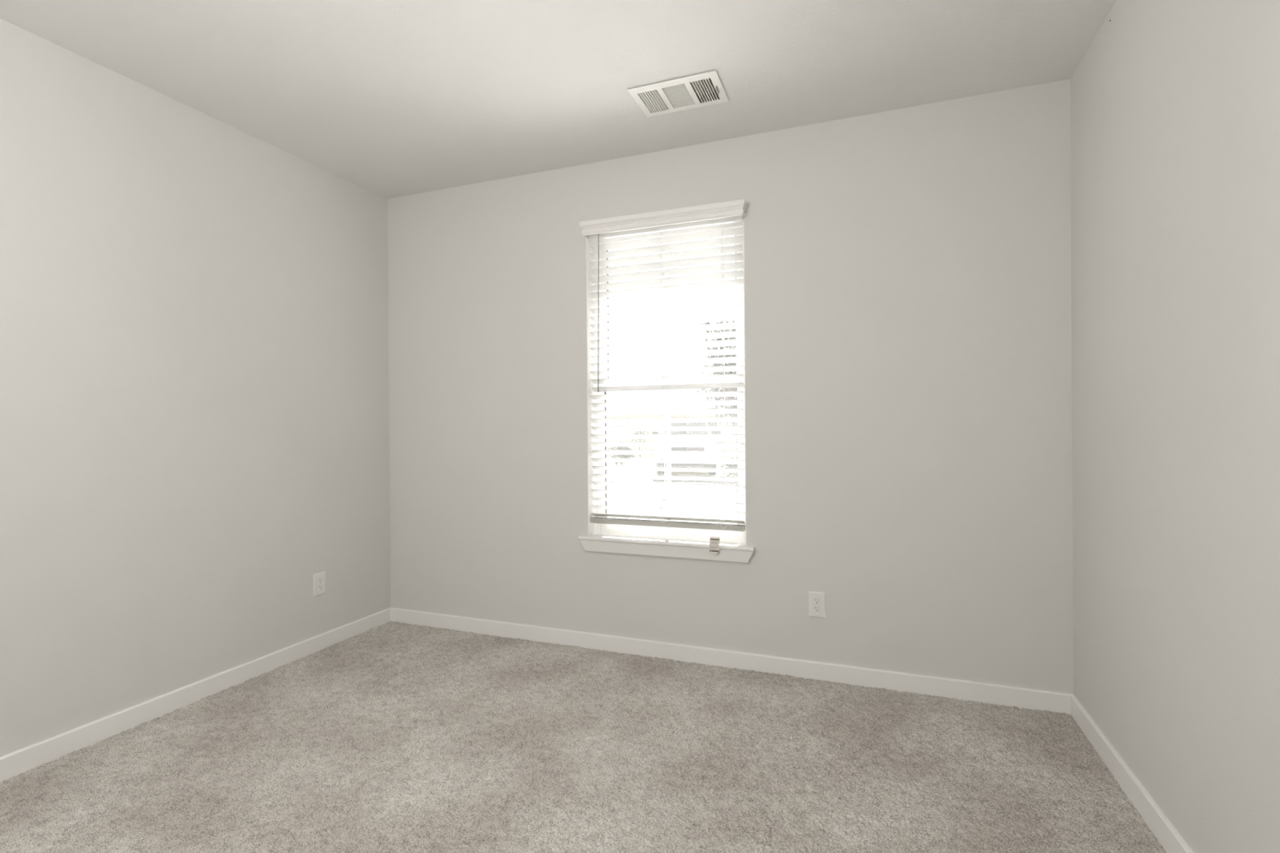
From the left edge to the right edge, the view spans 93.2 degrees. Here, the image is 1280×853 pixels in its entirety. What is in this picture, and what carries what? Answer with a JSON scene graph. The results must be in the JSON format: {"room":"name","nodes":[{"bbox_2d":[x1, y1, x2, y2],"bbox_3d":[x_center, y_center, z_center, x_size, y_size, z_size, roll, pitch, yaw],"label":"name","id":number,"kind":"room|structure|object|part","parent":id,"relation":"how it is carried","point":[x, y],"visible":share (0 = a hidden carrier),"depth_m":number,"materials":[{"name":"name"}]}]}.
{"room":"empty bedroom","nodes":[
{"label":"empty bedroom","id":0,"kind":"room"},
{"bbox_2d":[0,17,390,756],"bbox_3d":[-2.354,0.038,2.212,0.120,3.063,3.750,0,0,21],"label":"wall","id":1,"kind":"structure","parent":0,"point":[194,396],"depth_m":2.69,"materials":[{"name":"white paint"}]},
{"bbox_2d":[0,608,391,782],"bbox_3d":[-2.286,1.234,2.184,0.014,0.095,3.736,0,0,21],"label":"baseboard","id":2,"kind":"structure","parent":1,"relation":"attached to","point":[16,762],"depth_m":2.68,"materials":[{"name":"white paint"}]},
{"bbox_2d":[313,571,325,596],"bbox_3d":[-1.816,0.893,3.437,0.008,0.125,0.080,0,0,21],"label":"wall outlet","id":3,"kind":"object","parent":1,"relation":"attached to","point":[319,579],"visible":1,"depth_m":3.43,"materials":[{"name":"white plastic"}]},
{"bbox_2d":[317,584,323,590],"bbox_3d":[-1.814,0.913,3.436,0.002,0.030,0.033,0,0,21],"label":"receptacle","id":4,"kind":"object","parent":3,"relation":"attached to","point":[320,587],"depth_m":3.43,"materials":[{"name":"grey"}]},
{"bbox_2d":[317,577,323,583],"bbox_3d":[-1.814,0.874,3.436,0.002,0.030,0.033,0,0,21],"label":"receptacle","id":5,"kind":"object","parent":3,"relation":"attached to","point":[320,580],"depth_m":3.43,"materials":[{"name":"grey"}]},
{"bbox_2d":[0,0,1115,199],"bbox_3d":[-0.548,-1.554,1.548,3.985,0.140,4.040,0,0,21],"label":"ceiling","id":6,"kind":"structure","parent":0,"point":[391,99],"depth_m":2.47,"materials":[{"name":"white paint"}]},
{"bbox_2d":[627,71,728,117],"bbox_3d":[0.176,-1.556,2.718,0.397,0.174,0.257,0,0,21],"label":"ceiling vent","id":7,"kind":"object","parent":6,"relation":"in","point":[682,94],"visible":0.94,"depth_m":2.72,"materials":[{"name":"white metal"}]},
{"bbox_2d":[387,79,1073,693],"bbox_3d":[0.148,0.019,3.360,3.985,3.063,0.170,0,0,21],"label":"wall","id":8,"kind":"structure","parent":0,"point":[908,295],"depth_m":2.99,"materials":[{"name":"white paint"}]},
{"bbox_2d":[586,224,746,546],"bbox_3d":[0.137,-0.249,3.323,0.900,1.744,0.095,0,0,21],"label":"trim","id":9,"kind":"structure","parent":8,"relation":"attached to","point":[591,526],"depth_m":3.46,"materials":[{"name":"white paint"}]},
{"bbox_2d":[579,539,753,562],"bbox_3d":[0.122,0.670,3.266,0.983,0.061,0.030,0,0,21],"label":"trim","id":10,"kind":"structure","parent":8,"relation":"attached to","point":[588,545],"depth_m":3.25,"materials":[{"name":"white paint"}]},
{"bbox_2d":[577,533,755,551],"bbox_3d":[0.137,0.631,3.306,0.988,0.028,0.134,0,0,21],"label":"trim","id":11,"kind":"structure","parent":8,"relation":"attached to","point":[596,537],"depth_m":3.27,"materials":[{"name":"white paint"}]},
{"bbox_2d":[708,537,719,553],"bbox_3d":[0.387,0.616,3.143,0.054,0.081,0.022,0,0,21],"label":"card","id":12,"kind":"object","parent":11,"relation":"on","point":[714,542],"visible":1,"depth_m":3.14,"materials":[{"name":"white paper"}]},
{"bbox_2d":[593,225,745,542],"bbox_3d":[0.162,-0.249,3.388,0.900,1.744,0.095,0,0,21],"label":"window","id":13,"kind":"structure","parent":8,"relation":"in","point":[606,529],"depth_m":3.38,"materials":[{"name":"white plastic"}]},
{"bbox_2d":[578,199,746,531],"bbox_3d":[0.123,-0.299,3.278,0.926,1.695,0.135,0,0,21],"label":"window blind","id":14,"kind":"object","parent":13,"relation":"attached to","point":[728,214],"visible":0.97,"depth_m":3.30,"materials":[{"name":"white plastic"}]},
{"bbox_3d":[-0.195,-0.275,3.441,0.005,1.592,0.051,0,0,21],"label":"ladder cord","id":15,"kind":"part","parent":14,"relation":"part of","materials":[{"name":"white fabric"}]},
{"bbox_3d":[0.128,-0.277,3.319,0.005,1.592,0.051,0,0,21],"label":"ladder cord","id":16,"kind":"part","parent":14,"relation":"part of","materials":[{"name":"white fabric"}]},
{"bbox_3d":[0.138,0.533,3.316,0.876,0.030,0.048,0,0,21],"label":"rail","id":17,"kind":"part","parent":14,"relation":"part of","materials":[{"name":"grey plastic"}]},
{"bbox_3d":[0.443,-0.279,3.200,0.005,1.592,0.051,0,0,21],"label":"ladder cord","id":18,"kind":"part","parent":14,"relation":"part of","materials":[{"name":"white fabric"}]},
{"bbox_3d":[0.167,-0.658,3.406,0.836,0.863,0.025,0,0,21],"label":"sash","id":19,"kind":"part","parent":13,"relation":"part of","materials":[{"name":"white plastic"}]},
{"bbox_3d":[0.163,0.164,3.382,0.836,0.857,0.025,0,0,21],"label":"sash","id":20,"kind":"part","parent":13,"relation":"part of","materials":[{"name":"white plastic"}]},
{"bbox_2d":[389,607,1074,715],"bbox_3d":[0.123,1.216,3.276,3.745,0.095,0.014,0,0,21],"label":"baseboard","id":21,"kind":"structure","parent":8,"relation":"attached to","point":[993,694],"depth_m":3.08,"materials":[{"name":"white paint"}]},
{"bbox_2d":[808,591,825,617],"bbox_3d":[0.875,0.881,2.993,0.080,0.125,0.008,0,0,21],"label":"wall outlet","id":22,"kind":"object","parent":8,"relation":"attached to","point":[816,599],"visible":1,"depth_m":2.99,"materials":[{"name":"white plastic"}]},
{"bbox_2d":[813,605,820,612],"bbox_3d":[0.875,0.901,2.991,0.033,0.030,0.002,0,0,21],"label":"receptacle","id":23,"kind":"object","parent":22,"relation":"attached to","point":[816,608],"depth_m":2.99,"materials":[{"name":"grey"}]},
{"bbox_2d":[813,597,820,604],"bbox_3d":[0.875,0.862,2.991,0.033,0.030,0.002,0,0,21],"label":"receptacle","id":24,"kind":"object","parent":22,"relation":"attached to","point":[816,600],"depth_m":2.99,"materials":[{"name":"grey plastic"}]},
{"bbox_2d":[1070,0,1279,852],"bbox_3d":[1.261,0.017,0.843,0.120,3.063,3.750,0,0,21],"label":"wall","id":25,"kind":"structure","parent":0,"point":[1175,104],"depth_m":1.69,"materials":[{"name":"white paint"}]},
{"bbox_2d":[1071,695,1193,852],"bbox_3d":[1.204,1.213,0.862,0.014,0.095,3.736,0,0,21],"label":"baseboard","id":26,"kind":"structure","parent":25,"relation":"attached to","point":[1167,836],"depth_m":2.02,"materials":[{"name":"white paint"}]},
{"bbox_3d":[-0.529,1.415,1.553,3.985,0.288,4.040,0,0,21],"label":"floor","id":27,"kind":"structure","parent":0,"visible":0},
{"bbox_2d":[0,621,1165,852],"bbox_3d":[-0.362,1.261,1.995,3.740,0.023,2.749,0,0,21],"label":"carpet","id":28,"kind":"structure","parent":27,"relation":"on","point":[390,737],"depth_m":2.22,"materials":[{"name":"beige carpet"}]},
{"label":"outside","id":29,"kind":"structure","parent":0,"visible":0},
{"bbox_2d":[608,453,737,477],"bbox_3d":[8.291,1.704,51.306,75.000,0.300,64.400,0,0,21],"label":"lawn","id":30,"kind":"structure","parent":29,"point":[637,456],"depth_m":22.45,"materials":[{"name":"white"}]},
{"bbox_2d":[608,440,635,466],"bbox_3d":[-0.735,1.173,24.267,1.086,1.188,1.103,0,0,-28],"label":"round shrub","id":31,"kind":"object","parent":30,"relation":"on","point":[631,456],"visible":0.46,"depth_m":24.09,"materials":[{"name":"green plant"}]},
{"bbox_2d":[629,431,648,466],"bbox_3d":[-0.045,0.875,24.739,0.771,1.774,0.835,0,0,21],"label":"young tree","id":32,"kind":"object","parent":30,"relation":"on","point":[636,432],"visible":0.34,"depth_m":24.71,"materials":[{"name":"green plant"}]},
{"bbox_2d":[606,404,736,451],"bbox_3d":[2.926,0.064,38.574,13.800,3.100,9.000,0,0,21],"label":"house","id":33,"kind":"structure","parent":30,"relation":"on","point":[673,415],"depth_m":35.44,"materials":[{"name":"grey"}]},
{"bbox_2d":[652,422,720,475],"bbox_3d":[1.744,0.701,22.658,2.400,1.897,5.886,0,0,5],"label":"pickup truck","id":34,"kind":"object","parent":30,"relation":"on","point":[682,424],"visible":0.41,"depth_m":20.24,"materials":[{"name":"grey paint"}]},
{"bbox_2d":[652,431,658,434],"bbox_3d":[0.547,0.288,21.449,0.220,0.250,0.100,0,0,5],"label":"mirror","id":35,"kind":"object","parent":34,"relation":"attached to","point":[653,432],"depth_m":21.40,"materials":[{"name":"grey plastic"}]},
{"bbox_2d":[671,446,703,450],"bbox_3d":[1.509,0.730,19.830,1.160,0.260,0.070,0,0,5],"label":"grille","id":36,"kind":"object","parent":34,"relation":"attached to","point":[673,448],"depth_m":19.79,"materials":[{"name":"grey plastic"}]},
{"bbox_2d":[714,431,720,434],"bbox_3d":[2.720,0.274,21.268,0.220,0.250,0.100,0,0,5],"label":"mirror","id":37,"kind":"object","parent":34,"relation":"attached to","point":[715,432],"depth_m":21.22,"materials":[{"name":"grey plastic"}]},
{"bbox_2d":[697,312,736,425],"bbox_3d":[4.213,-1.581,23.651,3.685,6.634,3.768,0,0,21],"label":"leafy tree","id":38,"kind":"object","parent":30,"relation":"on","point":[734,415],"visible":0.05,"depth_m":23.34,"materials":[{"name":"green plant"}]},
{"bbox_2d":[717,457,737,476],"bbox_3d":[3.009,1.368,19.581,1.011,0.766,1.022,0,0,-35],"label":"shrub","id":39,"kind":"object","parent":30,"relation":"on","point":[725,465],"visible":0.37,"depth_m":19.48,"materials":[{"name":"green plant"}]},
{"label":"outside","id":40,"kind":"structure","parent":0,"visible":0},
{"bbox_2d":[608,516,737,524],"bbox_3d":[1.625,1.835,6.873,32.000,0.300,7.429,0,0,21],"label":"patio","id":41,"kind":"structure","parent":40,"point":[608,517],"depth_m":10.76,"materials":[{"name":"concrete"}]},
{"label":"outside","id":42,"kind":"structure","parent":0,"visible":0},
{"bbox_2d":[607,478,737,517],"bbox_3d":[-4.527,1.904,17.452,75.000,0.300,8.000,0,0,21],"label":"road","id":43,"kind":"structure","parent":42,"point":[620,480],"depth_m":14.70,"materials":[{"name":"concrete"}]},
{"bbox_2d":[608,477,730,481],"bbox_3d":[-3.130,1.708,21.145,75.000,0.160,0.300,0,0,21],"label":"trim","id":44,"kind":"structure","parent":43,"relation":"on","point":[608,477],"depth_m":19.20,"materials":[{"name":"concrete"}]},
{"bbox_2d":[607,511,737,519],"bbox_3d":[-5.945,1.756,13.711,75.000,0.130,0.200,0,0,21],"label":"trim","id":45,"kind":"structure","parent":43,"relation":"on","point":[611,513],"depth_m":11.20,"materials":[{"name":"wood"}]}
]}

